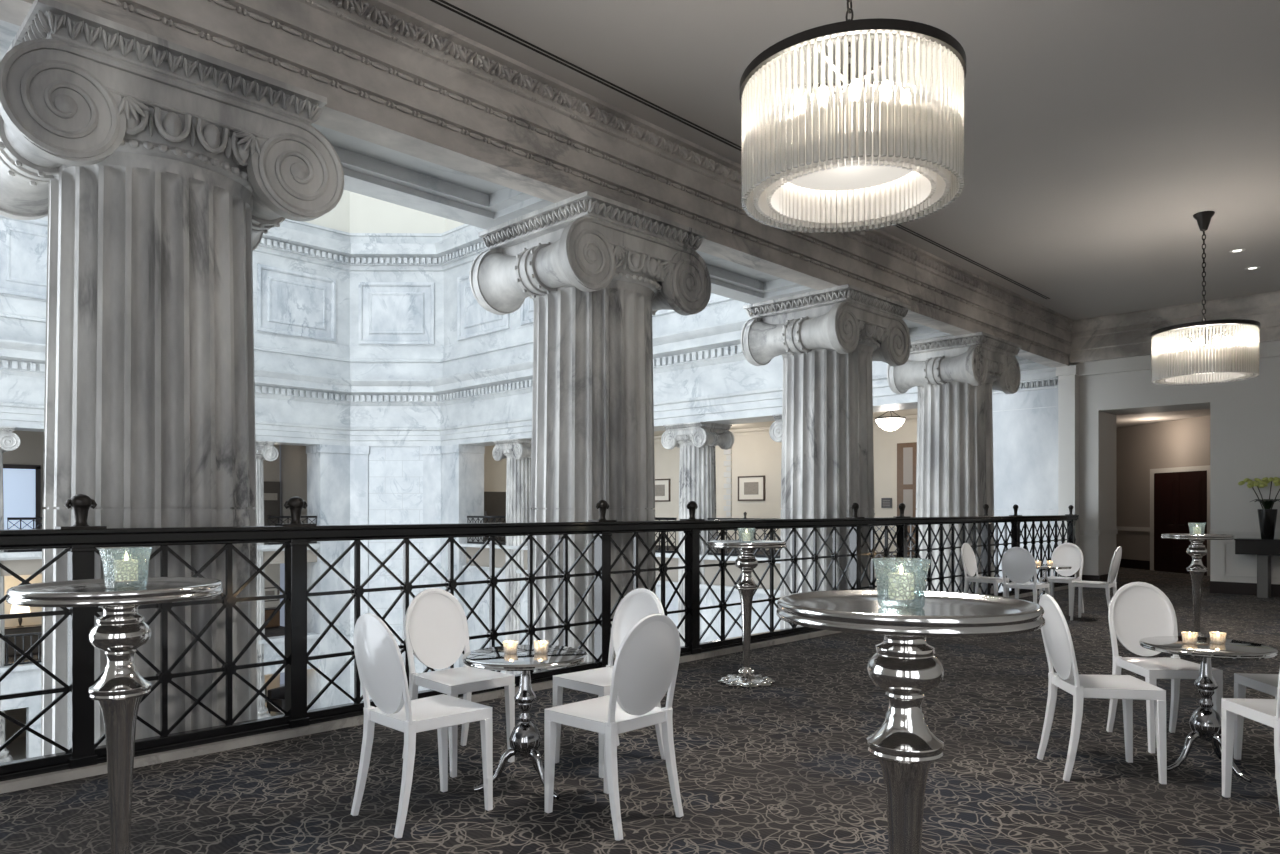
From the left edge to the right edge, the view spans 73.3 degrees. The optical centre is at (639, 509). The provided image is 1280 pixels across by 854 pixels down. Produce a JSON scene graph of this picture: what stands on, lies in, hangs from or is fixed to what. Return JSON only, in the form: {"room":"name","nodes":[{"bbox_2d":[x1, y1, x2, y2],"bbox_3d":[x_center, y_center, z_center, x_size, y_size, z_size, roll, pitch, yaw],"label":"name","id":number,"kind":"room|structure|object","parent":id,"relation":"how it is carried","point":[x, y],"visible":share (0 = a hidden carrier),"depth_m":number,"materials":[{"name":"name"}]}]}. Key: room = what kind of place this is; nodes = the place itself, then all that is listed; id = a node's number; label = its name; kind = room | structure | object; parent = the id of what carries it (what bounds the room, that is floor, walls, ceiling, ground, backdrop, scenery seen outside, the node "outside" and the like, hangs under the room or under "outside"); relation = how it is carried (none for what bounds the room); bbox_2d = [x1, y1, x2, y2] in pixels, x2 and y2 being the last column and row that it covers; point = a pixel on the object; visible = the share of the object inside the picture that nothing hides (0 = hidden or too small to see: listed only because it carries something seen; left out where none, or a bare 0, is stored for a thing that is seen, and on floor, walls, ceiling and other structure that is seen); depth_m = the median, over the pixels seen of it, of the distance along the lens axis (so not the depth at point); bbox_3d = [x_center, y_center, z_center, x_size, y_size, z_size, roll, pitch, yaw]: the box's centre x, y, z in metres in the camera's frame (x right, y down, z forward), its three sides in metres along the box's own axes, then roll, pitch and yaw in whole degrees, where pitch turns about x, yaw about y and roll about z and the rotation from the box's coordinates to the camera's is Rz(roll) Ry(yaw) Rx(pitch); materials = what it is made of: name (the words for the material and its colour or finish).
{"room":"hotel mezzanine lounge","nodes":[
{"label":"hotel mezzanine lounge","id":0,"kind":"room"},
{"bbox_2d":[4,564,279,739],"bbox_3d":[-21.305,5.050,31.713,0.200,6.200,16.000,0,0,44],"label":"wall","id":1,"kind":"structure","parent":0,"point":[272,571],"depth_m":30.83,"materials":[{"name":"beige paint"}]},
{"bbox_2d":[5,684,284,760],"bbox_3d":[-10.578,8.250,21.515,34.800,0.200,36.000,0,0,44],"label":"floor","id":2,"kind":"structure","parent":0,"point":[17,747],"depth_m":29.45,"materials":[{"name":"stone"}]},
{"bbox_2d":[0,426,20,762],"bbox_3d":[-20.598,2.768,26.884,1.600,10.694,1.797,0,0,44],"label":"column","id":3,"kind":"structure","parent":2,"relation":"on","point":[9,441],"depth_m":27.01,"materials":[{"name":"stone"}]},
{"bbox_2d":[0,0,343,755],"bbox_3d":[-2.986,2.803,5.300,1.600,10.694,1.797,0,0,44],"label":"column","id":4,"kind":"structure","parent":2,"relation":"on","point":[157,168],"depth_m":4.85,"materials":[{"name":"stone"}]},
{"bbox_2d":[254,441,278,718],"bbox_3d":[-14.917,2.768,32.700,1.600,10.694,1.797,0,0,44],"label":"column","id":5,"kind":"structure","parent":2,"relation":"on","point":[265,450],"depth_m":32.55,"materials":[{"name":"stone"}]},
{"bbox_2d":[267,686,284,714],"bbox_3d":[-14.317,7.675,34.594,0.870,0.950,1.100,0,0,21],"label":"armchair","id":6,"kind":"object","parent":2,"relation":"on","point":[277,695],"visible":0.42,"depth_m":34.28,"materials":[{"name":"black leather"}]},
{"bbox_2d":[492,439,531,674],"bbox_3d":[-4.468,2.768,32.349,1.797,10.694,1.600,0,0,44],"label":"column","id":7,"kind":"structure","parent":2,"relation":"on","point":[517,452],"depth_m":31.86,"materials":[{"name":"stone"}]},
{"bbox_2d":[469,191,710,670],"bbox_3d":[-0.433,2.803,7.915,1.600,10.694,1.797,0,0,44],"label":"column","id":8,"kind":"structure","parent":2,"relation":"on","point":[595,269],"depth_m":7.45,"materials":[{"name":"stone"}]},
{"bbox_2d":[661,422,733,645],"bbox_3d":[1.756,2.768,26.270,1.797,10.694,1.600,0,0,44],"label":"column","id":9,"kind":"structure","parent":2,"relation":"on","point":[696,441],"depth_m":25.86,"materials":[{"name":"stone"}]},
{"bbox_2d":[677,428,723,435],"bbox_3d":[1.756,-2.305,26.270,1.200,0.240,1.140,0,0,44],"label":"column capital","id":10,"kind":"object","parent":9,"relation":"on","point":[710,430],"depth_m":25.76,"materials":[{"name":"stone"}]},
{"bbox_2d":[769,414,781,441],"bbox_3d":[4.653,2.768,23.440,1.797,10.694,1.600,0,0,44],"label":"column","id":11,"kind":"structure","parent":2,"relation":"on","point":[775,432],"depth_m":23.41,"materials":[{"name":"stone"}]},
{"bbox_2d":[740,284,910,628],"bbox_3d":[2.338,2.803,10.752,1.600,10.694,1.797,0,0,44],"label":"column","id":12,"kind":"structure","parent":2,"relation":"on","point":[828,340],"depth_m":10.29,"materials":[{"name":"stone"}]},
{"bbox_2d":[762,304,833,323],"bbox_3d":[2.338,-2.270,10.752,1.140,0.240,1.200,0,0,44],"label":"column capital","id":13,"kind":"object","parent":12,"relation":"on","point":[809,313],"depth_m":10.34,"materials":[{"name":"stone"}]},
{"bbox_2d":[887,332,1021,593],"bbox_3d":[4.885,2.803,13.359,1.600,10.694,1.797,0,0,44],"label":"column","id":14,"kind":"structure","parent":2,"relation":"on","point":[955,378],"depth_m":12.90,"materials":[{"name":"stone"}]},
{"bbox_2d":[908,346,970,360],"bbox_3d":[4.885,-2.270,13.359,1.140,0.240,1.200,0,0,44],"label":"column capital","id":15,"kind":"object","parent":14,"relation":"on","point":[945,353],"depth_m":12.90,"materials":[{"name":"stone"}]},
{"bbox_2d":[8,626,284,662],"bbox_3d":[-19.946,5.125,30.385,4.000,0.150,16.000,0,0,44],"label":"floor","id":16,"kind":"structure","parent":0,"point":[280,631],"depth_m":34.75,"materials":[{"name":"stone"}]},
{"bbox_2d":[5,624,41,657],"bbox_3d":[-21.459,4.555,29.766,0.560,0.990,1.860,0,0,44],"label":"base cabinet","id":17,"kind":"object","parent":16,"relation":"on","point":[27,628],"visible":0.4,"depth_m":29.63,"materials":[{"name":"brown wood"}]},
{"bbox_2d":[265,607,280,628],"bbox_3d":[-15.950,4.630,36.408,0.560,0.840,1.260,0,0,44],"label":"base cabinet","id":18,"kind":"object","parent":16,"relation":"on","point":[275,621],"visible":0.46,"depth_m":36.45,"materials":[{"name":"brown wood"}]},
{"bbox_2d":[3,430,306,528],"bbox_3d":[-19.875,-0.850,30.386,4.100,4.600,16.500,0,0,44],"label":"wall","id":19,"kind":"structure","parent":0,"point":[289,469],"depth_m":36.24,"materials":[{"name":"grey paint"}]},
{"bbox_2d":[3,464,40,528],"bbox_3d":[-22.805,-0.350,29.963,0.100,2.500,3.200,0,0,44],"label":"window","id":20,"kind":"structure","parent":19,"relation":"in","point":[21,483],"depth_m":30.70,"materials":[{"name":"white glass"}]},
{"bbox_2d":[264,481,279,525],"bbox_3d":[-16.586,0.085,36.294,0.150,2.570,2.750,0,0,44],"label":"door","id":21,"kind":"structure","parent":19,"relation":"in","point":[271,507],"depth_m":36.96,"materials":[{"name":"brown wood"}]},
{"bbox_2d":[0,550,316,575],"bbox_3d":[-18.355,1.840,28.936,0.300,0.500,15.350,0,0,44],"label":"wall","id":22,"kind":"structure","parent":0,"point":[20,567],"depth_m":27.57,"materials":[{"name":"grey paint"}]},
{"bbox_2d":[0,633,318,757],"bbox_3d":[-18.320,6.550,28.902,0.600,3.200,15.350,0,0,44],"label":"wall","id":23,"kind":"structure","parent":0,"point":[24,677],"depth_m":27.51,"materials":[{"name":"stone"}]},
{"bbox_2d":[3,631,41,665],"bbox_3d":[-19.776,4.450,27.573,0.269,1.000,1.830,0,0,41],"label":"balustrade","id":24,"kind":"object","parent":23,"relation":"on","point":[30,634],"visible":0.5,"depth_m":27.50,"materials":[{"name":"black metal"}]},
{"bbox_2d":[306,444,349,709],"bbox_3d":[-18.766,2.785,28.695,1.250,10.730,18.830,0,0,44],"label":"wall","id":25,"kind":"structure","parent":0,"point":[328,466],"depth_m":34.53,"materials":[{"name":"stone"}]},
{"bbox_2d":[0,543,319,559],"bbox_3d":[-18.255,1.470,28.839,0.580,0.240,15.350,0,0,44],"label":"trim ledge","id":26,"kind":"object","parent":25,"relation":"attached to","point":[3,555],"visible":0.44,"depth_m":27.39,"materials":[{"name":"stone"}]},
{"bbox_2d":[7,517,41,551],"bbox_3d":[-18.946,0.705,28.046,0.095,1.290,2.762,0,0,44],"label":"gallery railing","id":27,"kind":"object","parent":26,"relation":"on","point":[20,519],"visible":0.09,"depth_m":27.37,"materials":[{"name":"black metal"}]},
{"bbox_2d":[268,516,316,544],"bbox_3d":[-13.548,0.705,33.572,0.095,1.290,1.912,0,0,44],"label":"gallery railing","id":28,"kind":"object","parent":26,"relation":"on","point":[277,517],"visible":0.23,"depth_m":33.30,"materials":[{"name":"black metal"}]},
{"bbox_2d":[0,215,533,343],"bbox_3d":[-8.366,-8.030,26.287,32.982,2.520,17.900,0,0,3],"label":"panels","id":29,"kind":"object","parent":25,"relation":"attached to","point":[289,302],"visible":0.33,"depth_m":33.73,"materials":[{"name":"stone"}]},
{"bbox_2d":[304,190,463,232],"bbox_3d":[-8.743,-13.750,18.884,28.100,5.000,25.200,0,0,44],"label":"wall","id":30,"kind":"structure","parent":0,"point":[354,212],"depth_m":35.32,"materials":[{"name":"paint"}]},
{"bbox_2d":[0,216,917,445],"bbox_3d":[-8.644,-6.935,26.044,33.659,8.710,19.237,0,0,1],"label":"wall","id":31,"kind":"structure","parent":30,"relation":"attached to","point":[477,390],"depth_m":33.16,"materials":[{"name":"stone"}]},
{"bbox_2d":[368,446,422,699],"bbox_3d":[-9.963,2.785,35.363,3.677,10.730,0.530,0,0,-1],"label":"wall","id":32,"kind":"structure","parent":0,"point":[395,473],"depth_m":35.09,"materials":[{"name":"stone"}]},
{"bbox_2d":[350,446,440,702],"bbox_3d":[-9.960,2.785,35.103,3.737,10.730,0.250,0,0,-1],"label":"trim","id":33,"kind":"structure","parent":32,"relation":"attached to","point":[359,513],"depth_m":35.01,"materials":[{"name":"stone"}]},
{"bbox_2d":[484,445,506,541],"bbox_3d":[2.027,-0.750,29.053,22.500,4.400,4.000,0,0,44],"label":"wall","id":34,"kind":"structure","parent":0,"point":[494,471],"depth_m":36.44,"materials":[{"name":"beige paint"}]},
{"bbox_2d":[484,492,505,541],"bbox_3d":[-6.366,0.300,36.202,0.100,2.100,1.900,0,0,44],"label":"door","id":35,"kind":"structure","parent":34,"relation":"in","point":[494,502],"depth_m":36.39,"materials":[{"name":"brown wood"}]},
{"bbox_2d":[440,444,779,672],"bbox_3d":[0.186,2.785,27.740,22.100,10.730,1.250,0,0,44],"label":"wall","id":36,"kind":"structure","parent":0,"point":[462,466],"depth_m":34.02,"materials":[{"name":"stone"}]},
{"bbox_2d":[459,543,914,594],"bbox_3d":[0.375,1.850,27.290,20.400,1.000,0.730,0,0,44],"label":"trim ledge","id":37,"kind":"object","parent":36,"relation":"attached to","point":[707,557],"visible":0.25,"depth_m":26.07,"materials":[{"name":"stone"}]},
{"bbox_2d":[467,511,505,544],"bbox_3d":[-5.980,0.705,33.449,2.512,1.290,0.095,0,0,44],"label":"gallery railing","id":38,"kind":"object","parent":37,"relation":"on","point":[485,516],"visible":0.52,"depth_m":33.48,"materials":[{"name":"black metal"}]},
{"bbox_2d":[655,517,676,552],"bbox_3d":[0.118,0.705,27.492,2.762,1.290,0.095,0,0,44],"label":"gallery railing","id":39,"kind":"object","parent":37,"relation":"on","point":[667,550],"visible":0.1,"depth_m":26.76,"materials":[{"name":"black metal"}]},
{"bbox_2d":[707,512,780,557],"bbox_3d":[3.016,0.705,24.662,2.762,1.290,0.095,0,0,44],"label":"gallery railing","id":40,"kind":"object","parent":37,"relation":"on","point":[735,553],"visible":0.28,"depth_m":24.82,"materials":[{"name":"black metal"}]},
{"bbox_2d":[874,513,914,564],"bbox_3d":[5.913,0.705,21.832,2.762,1.290,0.095,0,0,44],"label":"gallery railing","id":41,"kind":"object","parent":37,"relation":"on","point":[910,533],"visible":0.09,"depth_m":21.41,"materials":[{"name":"black metal"}]},
{"bbox_2d":[476,405,916,445],"bbox_3d":[0.284,-2.915,28.127,21.700,0.670,0.660,0,0,44],"label":"trim","id":42,"kind":"structure","parent":36,"relation":"attached to","point":[913,406],"depth_m":24.93,"materials":[{"name":"stone"}]},
{"bbox_2d":[0,542,1279,853],"bbox_3d":[-2.823,1.450,17.575,31.400,0.200,27.200,0,0,44],"label":"floor","id":43,"kind":"structure","parent":0,"point":[787,766],"depth_m":4.27,"materials":[{"name":"carpet"}]},
{"bbox_2d":[6,577,222,853],"bbox_3d":[-1.734,0.799,2.870,0.616,1.102,0.616,0,0,44],"label":"pedestal table","id":44,"kind":"object","parent":43,"relation":"on","point":[121,629],"visible":1,"depth_m":2.83,"materials":[{"name":"silver metal"}]},
{"bbox_2d":[99,547,152,588],"bbox_3d":[-1.735,0.196,2.905,0.157,0.132,0.157,0,0,44],"label":"candle holder","id":45,"kind":"object","parent":44,"relation":"on","point":[149,548],"visible":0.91,"depth_m":2.88,"materials":[{"name":"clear glass"}]},
{"bbox_2d":[114,552,137,580],"bbox_3d":[-1.735,0.190,2.904,0.069,0.099,0.069,0,0,44],"label":"pillar candle","id":46,"kind":"object","parent":45,"relation":"in","point":[129,566],"visible":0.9,"depth_m":2.88,"materials":[{"name":"beige wax"}]},
{"bbox_2d":[351,613,492,837],"bbox_3d":[-0.977,0.896,3.823,0.400,0.913,0.506,0,0,44],"label":"chair","id":47,"kind":"object","parent":43,"relation":"on","point":[379,660],"visible":1,"depth_m":3.72,"materials":[{"name":"white plastic"}]},
{"bbox_2d":[402,588,514,777],"bbox_3d":[-0.986,0.896,4.640,0.506,0.913,0.400,0,0,44],"label":"chair","id":48,"kind":"object","parent":43,"relation":"on","point":[436,632],"visible":0.93,"depth_m":4.70,"materials":[{"name":"white plastic"}]},
{"bbox_2d":[462,645,587,799],"bbox_3d":[-0.556,1.024,4.171,0.604,0.648,0.604,0,0,44],"label":"table","id":49,"kind":"object","parent":43,"relation":"on","point":[525,738],"visible":0.98,"depth_m":4.12,"materials":[{"name":"grey metal"}]},
{"bbox_2d":[0,585,1068,793],"bbox_3d":[0.958,1.327,8.326,0.215,0.045,19.250,0,0,44],"label":"curb","id":50,"kind":"object","parent":43,"relation":"on","point":[7,786],"visible":0.22,"depth_m":4.93,"materials":[{"name":"stone"}]},
{"bbox_2d":[0,494,1078,781],"bbox_3d":[0.964,0.613,8.314,0.132,1.384,19.253,0,0,44],"label":"lattice railing","id":51,"kind":"object","parent":50,"relation":"on","point":[80,540],"visible":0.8,"depth_m":5.54,"materials":[{"name":"black metal"}]},
{"bbox_2d":[553,588,664,777],"bbox_3d":[-0.152,0.896,4.632,0.400,0.913,0.506,0,0,44],"label":"chair","id":52,"kind":"object","parent":43,"relation":"on","point":[639,603],"visible":0.57,"depth_m":4.69,"materials":[{"name":"white plastic"}]},
{"bbox_2d":[544,614,683,840],"bbox_3d":[-0.110,0.896,3.798,0.506,0.913,0.400,0,0,44],"label":"chair","id":53,"kind":"object","parent":43,"relation":"on","point":[646,663],"visible":1,"depth_m":3.67,"materials":[{"name":"white plastic"}]},
{"bbox_2d":[707,540,786,688],"bbox_3d":[0.830,0.799,6.703,0.616,1.102,0.616,0,0,44],"label":"pedestal table","id":54,"kind":"object","parent":43,"relation":"on","point":[746,561],"visible":1,"depth_m":6.65,"materials":[{"name":"silver metal"}]},
{"bbox_2d":[776,589,1044,853],"bbox_3d":[0.656,0.788,2.130,0.628,1.124,0.628,0,0,44],"label":"pedestal table","id":55,"kind":"object","parent":43,"relation":"on","point":[906,667],"visible":0.98,"depth_m":2.08,"materials":[{"name":"silver metal"}]},
{"bbox_2d":[872,558,930,608],"bbox_3d":[0.646,0.182,2.130,0.140,0.118,0.140,0,0,44],"label":"candle holder","id":56,"kind":"object","parent":55,"relation":"on","point":[918,597],"visible":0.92,"depth_m":2.10,"materials":[{"name":"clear glass"}]},
{"bbox_2d":[888,565,913,599],"bbox_3d":[0.647,0.176,2.129,0.062,0.088,0.062,0,0,44],"label":"pillar candle","id":57,"kind":"object","parent":56,"relation":"in","point":[894,577],"visible":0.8,"depth_m":2.10,"materials":[{"name":"beige wax"}]},
{"bbox_2d":[961,543,1008,596],"bbox_3d":[4.481,0.896,11.210,0.506,0.913,0.400,0,0,44],"label":"chair","id":58,"kind":"object","parent":43,"relation":"on","point":[969,563],"visible":0.87,"depth_m":11.27,"materials":[{"name":"white plastic"}]},
{"bbox_2d":[1001,547,1049,603],"bbox_3d":[4.612,0.896,10.303,0.400,0.913,0.506,0,0,44],"label":"chair","id":59,"kind":"object","parent":43,"relation":"on","point":[1018,564],"visible":0.86,"depth_m":10.16,"materials":[{"name":"white plastic"}]},
{"bbox_2d":[1036,564,1071,604],"bbox_3d":[5.056,1.024,10.744,0.604,0.648,0.604,0,0,44],"label":"table","id":60,"kind":"object","parent":43,"relation":"on","point":[1044,567],"visible":0.44,"depth_m":10.71,"materials":[{"name":"grey metal"}]},
{"bbox_2d":[1039,543,1083,615],"bbox_3d":[5.502,0.896,11.215,0.400,0.913,0.506,0,0,44],"label":"chair","id":61,"kind":"object","parent":43,"relation":"on","point":[1069,554],"visible":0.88,"depth_m":11.32,"materials":[{"name":"white plastic"}]},
{"bbox_2d":[1070,546,1121,619],"bbox_3d":[5.562,0.896,10.463,0.506,0.913,0.400,0,0,41],"label":"chair","id":62,"kind":"object","parent":43,"relation":"on","point":[1115,563],"visible":0.92,"depth_m":10.39,"materials":[{"name":"white plastic"}]},
{"bbox_2d":[1037,594,1166,783],"bbox_3d":[2.357,0.896,4.442,0.506,0.913,0.400,0,0,6],"label":"chair","id":63,"kind":"object","parent":43,"relation":"on","point":[1058,644],"visible":0.94,"depth_m":4.35,"materials":[{"name":"white plastic"}]},
{"bbox_2d":[1106,582,1222,752],"bbox_3d":[3.029,0.896,5.003,0.400,0.913,0.506,0,0,2],"label":"chair","id":64,"kind":"object","parent":43,"relation":"on","point":[1137,611],"visible":0.9,"depth_m":5.18,"materials":[{"name":"white plastic"}]},
{"bbox_2d":[1161,533,1233,636],"bbox_3d":[5.569,0.799,8.600,0.616,1.102,0.616,0,0,44],"label":"pedestal table","id":65,"kind":"object","parent":43,"relation":"on","point":[1196,549],"visible":0.69,"depth_m":8.56,"materials":[{"name":"silver metal"}]},
{"bbox_2d":[1139,636,1277,782],"bbox_3d":[2.946,1.024,4.476,0.604,0.648,0.604,0,0,44],"label":"table","id":66,"kind":"object","parent":43,"relation":"on","point":[1204,722],"visible":0.95,"depth_m":4.43,"materials":[{"name":"grey metal"}]},
{"bbox_2d":[1221,670,1279,811],"bbox_3d":[2.908,0.896,3.783,0.400,0.913,0.506,0,0,6],"label":"chair","id":67,"kind":"object","parent":43,"relation":"on","point":[1264,711],"visible":1,"depth_m":3.97,"materials":[{"name":"white plastic"}]},
{"bbox_2d":[1233,673,1278,778],"bbox_3d":[3.447,0.896,4.443,0.506,0.913,0.400,0,0,6],"label":"chair","id":68,"kind":"object","parent":43,"relation":"on","point":[1266,683],"visible":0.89,"depth_m":4.62,"materials":[{"name":"white plastic"}]},
{"bbox_2d":[1234,538,1279,597],"bbox_3d":[9.935,0.902,12.941,1.590,0.895,0.420,0,0,44],"label":"console table","id":69,"kind":"object","parent":43,"relation":"on","point":[1263,548],"visible":1,"depth_m":13.15,"materials":[{"name":"black paint"}]},
{"bbox_2d":[1257,509,1277,538],"bbox_3d":[9.618,0.225,13.181,0.250,0.460,0.250,0,0,44],"label":"vase","id":70,"kind":"object","parent":69,"relation":"on","point":[1267,517],"visible":0.94,"depth_m":13.10,"materials":[{"name":"black ceramic"}]},
{"bbox_2d":[466,547,914,589],"bbox_3d":[0.473,1.850,27.390,20.400,0.760,0.350,0,0,44],"label":"wall","id":71,"kind":"structure","parent":0,"point":[482,559],"depth_m":25.61,"materials":[{"name":"grey paint"}]},
{"bbox_2d":[653,422,916,555],"bbox_3d":[2.604,-0.750,31.145,24.200,4.400,0.200,0,0,44],"label":"wall","id":72,"kind":"structure","parent":0,"point":[752,454],"depth_m":29.48,"materials":[{"name":"beige paint"}]},
{"bbox_2d":[655,479,669,501],"bbox_3d":[0.721,-0.730,32.796,1.140,0.860,0.050,0,0,44],"label":"framed print","id":73,"kind":"object","parent":72,"relation":"attached to","point":[662,486],"visible":0.6,"depth_m":32.66,"materials":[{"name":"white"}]},
{"bbox_2d":[724,447,731,516],"bbox_3d":[3.110,-1.035,30.462,0.320,2.570,0.070,0,0,44],"label":"trim","id":74,"kind":"structure","parent":72,"relation":"attached to","point":[728,498],"depth_m":30.39,"materials":[{"name":"grey paint"}]},
{"bbox_2d":[738,475,764,500],"bbox_3d":[3.847,-0.730,29.742,1.140,0.860,0.050,0,0,44],"label":"framed print","id":75,"kind":"object","parent":72,"relation":"attached to","point":[750,488],"visible":1,"depth_m":29.73,"materials":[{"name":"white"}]},
{"bbox_2d":[654,415,916,527],"bbox_3d":[3.229,-0.725,30.283,22.100,4.150,0.160,0,0,44],"label":"trim","id":76,"kind":"structure","parent":72,"relation":"attached to","point":[909,418],"depth_m":29.45,"materials":[{"name":"beige paint"}]},
{"bbox_2d":[897,442,916,554],"bbox_3d":[8.243,-0.320,25.442,1.360,3.340,0.080,0,0,44],"label":"door","id":77,"kind":"structure","parent":72,"relation":"in","point":[906,452],"depth_m":25.64,"materials":[{"name":"brown wood"}]},
{"bbox_2d":[654,408,916,435],"bbox_3d":[1.993,-2.875,28.946,22.400,0.150,4.200,0,0,44],"label":"ceiling","id":78,"kind":"structure","parent":0,"point":[906,411],"depth_m":27.68,"materials":[{"name":"beige paint"}]},
{"bbox_2d":[875,411,905,430],"bbox_3d":[6.966,-2.490,23.948,0.840,0.619,0.840,0,0,44],"label":"pendant","id":79,"kind":"object","parent":78,"relation":"hanging from","point":[889,423],"visible":0.9,"depth_m":23.69,"materials":[{"name":"white glass"}]},
{"bbox_2d":[388,0,1279,319],"bbox_3d":[3.431,-3.435,6.189,6.540,0.250,19.650,0,0,44],"label":"ceiling","id":80,"kind":"structure","parent":0,"point":[1096,132],"depth_m":6.89,"materials":[{"name":"paint"}]},
{"bbox_2d":[430,0,1050,298],"bbox_3d":[0.464,-3.312,7.409,0.072,0.017,17.050,0,0,44],"label":"air slot","id":81,"kind":"object","parent":80,"relation":"attached to","point":[460,11],"visible":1,"depth_m":6.83,"materials":[{"name":"paint"}]},
{"bbox_2d":[740,0,965,231],"bbox_3d":[0.985,-2.385,4.042,1.028,1.850,1.028,0,0,44],"label":"chandelier","id":82,"kind":"object","parent":80,"relation":"hanging from","point":[901,147],"visible":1,"depth_m":3.77,"materials":[{"name":"glass"}]},
{"bbox_2d":[789,131,911,190],"bbox_3d":[0.985,-1.623,4.042,0.670,0.025,0.670,0,0,44],"label":"diffuser","id":83,"kind":"object","parent":82,"relation":"attached to","point":[851,178],"depth_m":4.19,"materials":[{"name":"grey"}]},
{"bbox_2d":[1150,211,1259,384],"bbox_3d":[6.308,-2.385,9.621,1.028,1.850,1.028,0,0,44],"label":"chandelier","id":84,"kind":"object","parent":80,"relation":"hanging from","point":[1208,364],"visible":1,"depth_m":9.46,"materials":[{"name":"glass"}]},
{"bbox_2d":[992,379,1057,591],"bbox_3d":[7.039,2.803,16.308,1.880,10.695,0.530,0,0,44],"label":"pilaster","id":85,"kind":"structure","parent":0,"point":[1025,441],"depth_m":15.85,"materials":[{"name":"stone"}]},
{"bbox_2d":[0,0,1073,367],"bbox_3d":[0.775,-2.938,8.447,0.535,0.785,19.299,0,0,44],"label":"beam","id":86,"kind":"structure","parent":85,"relation":"attached to","point":[390,76],"depth_m":6.53,"materials":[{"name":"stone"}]},
{"bbox_2d":[992,367,1057,509],"bbox_3d":[6.818,-1.272,16.126,1.940,2.545,0.200,0,0,44],"label":"trim","id":87,"kind":"structure","parent":85,"relation":"attached to","point":[1045,374],"depth_m":15.66,"materials":[{"name":"stone"}]},
{"bbox_2d":[1116,416,1209,560],"bbox_3d":[11.567,-0.285,18.747,0.200,3.270,4.694,0,0,-8],"label":"wall","id":88,"kind":"structure","parent":0,"point":[1140,449],"depth_m":19.39,"materials":[{"name":"beige paint"}]},
{"bbox_2d":[1119,559,1149,569],"bbox_3d":[11.258,1.250,20.107,0.025,0.200,1.914,0,0,-8],"label":"baseboard","id":89,"kind":"structure","parent":88,"relation":"attached to","point":[1126,563],"depth_m":19.63,"materials":[{"name":"brown wood"}]},
{"bbox_2d":[1116,465,1209,575],"bbox_3d":[11.368,0.225,19.254,0.050,2.250,3.634,0,0,-8],"label":"trim","id":90,"kind":"structure","parent":88,"relation":"attached to","point":[1207,467],"depth_m":18.93,"materials":[{"name":"grey paint"}]},
{"bbox_2d":[1154,470,1206,574],"bbox_3d":[11.463,0.275,18.301,0.133,2.150,1.480,0,0,-8],"label":"door","id":91,"kind":"structure","parent":88,"relation":"in","point":[1180,498],"depth_m":18.38,"materials":[{"name":"brown wood"}]},
{"bbox_2d":[1116,409,1209,427],"bbox_3d":[10.825,-1.985,17.594,6.100,0.130,6.900,0,0,44],"label":"ceiling","id":92,"kind":"structure","parent":0,"point":[1127,420],"depth_m":17.95,"materials":[{"name":"paint"}]},
{"bbox_2d":[1069,355,1279,583],"bbox_3d":[10.412,-0.980,13.559,6.850,4.660,1.050,0,0,44],"label":"wall","id":93,"kind":"structure","parent":0,"point":[1244,413],"depth_m":13.89,"materials":[{"name":"grey paint"}]},
{"bbox_2d":[1056,365,1078,576],"bbox_3d":[7.644,-0.598,15.354,0.340,3.895,0.250,0,0,44],"label":"trim","id":94,"kind":"structure","parent":93,"relation":"attached to","point":[1068,380],"depth_m":15.29,"materials":[{"name":"grey paint"}]},
{"bbox_2d":[1069,291,1279,363],"bbox_3d":[10.002,-2.965,12.960,6.600,0.730,0.380,0,0,44],"label":"trim","id":95,"kind":"structure","parent":93,"relation":"attached to","point":[1123,335],"depth_m":14.18,"materials":[{"name":"stone"}]},
{"bbox_2d":[1077,341,1279,376],"bbox_3d":[10.129,-2.485,13.032,6.520,0.230,0.100,0,0,44],"label":"trim","id":96,"kind":"structure","parent":93,"relation":"attached to","point":[1264,349],"depth_m":14.68,"materials":[{"name":"grey paint"}]},
{"bbox_2d":[1080,529,1279,578],"bbox_3d":[10.522,0.713,13.420,6.500,0.735,1.095,0,0,44],"label":"trim","id":97,"kind":"structure","parent":93,"relation":"attached to","point":[1113,531],"depth_m":13.80,"materials":[{"name":"grey paint"}]},
{"bbox_2d":[1082,574,1279,596],"bbox_3d":[10.531,1.255,13.429,6.500,0.190,1.070,0,0,44],"label":"baseboard","id":98,"kind":"structure","parent":93,"relation":"attached to","point":[1240,588],"depth_m":13.74,"materials":[{"name":"brown wood"}]},
{"bbox_3d":[0.250,-7.330,8.772,1.100,8.040,21.700,0,0,44],"label":"wall","id":99,"kind":"structure","parent":0,"visible":0},
{"bbox_2d":[0,20,1050,370],"bbox_3d":[0.667,-2.928,9.245,0.965,0.765,20.160,0,0,44],"label":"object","id":100,"kind":"structure","parent":99,"relation":"attached to","point":[370,169],"depth_m":7.16,"materials":[{"name":"paint"}]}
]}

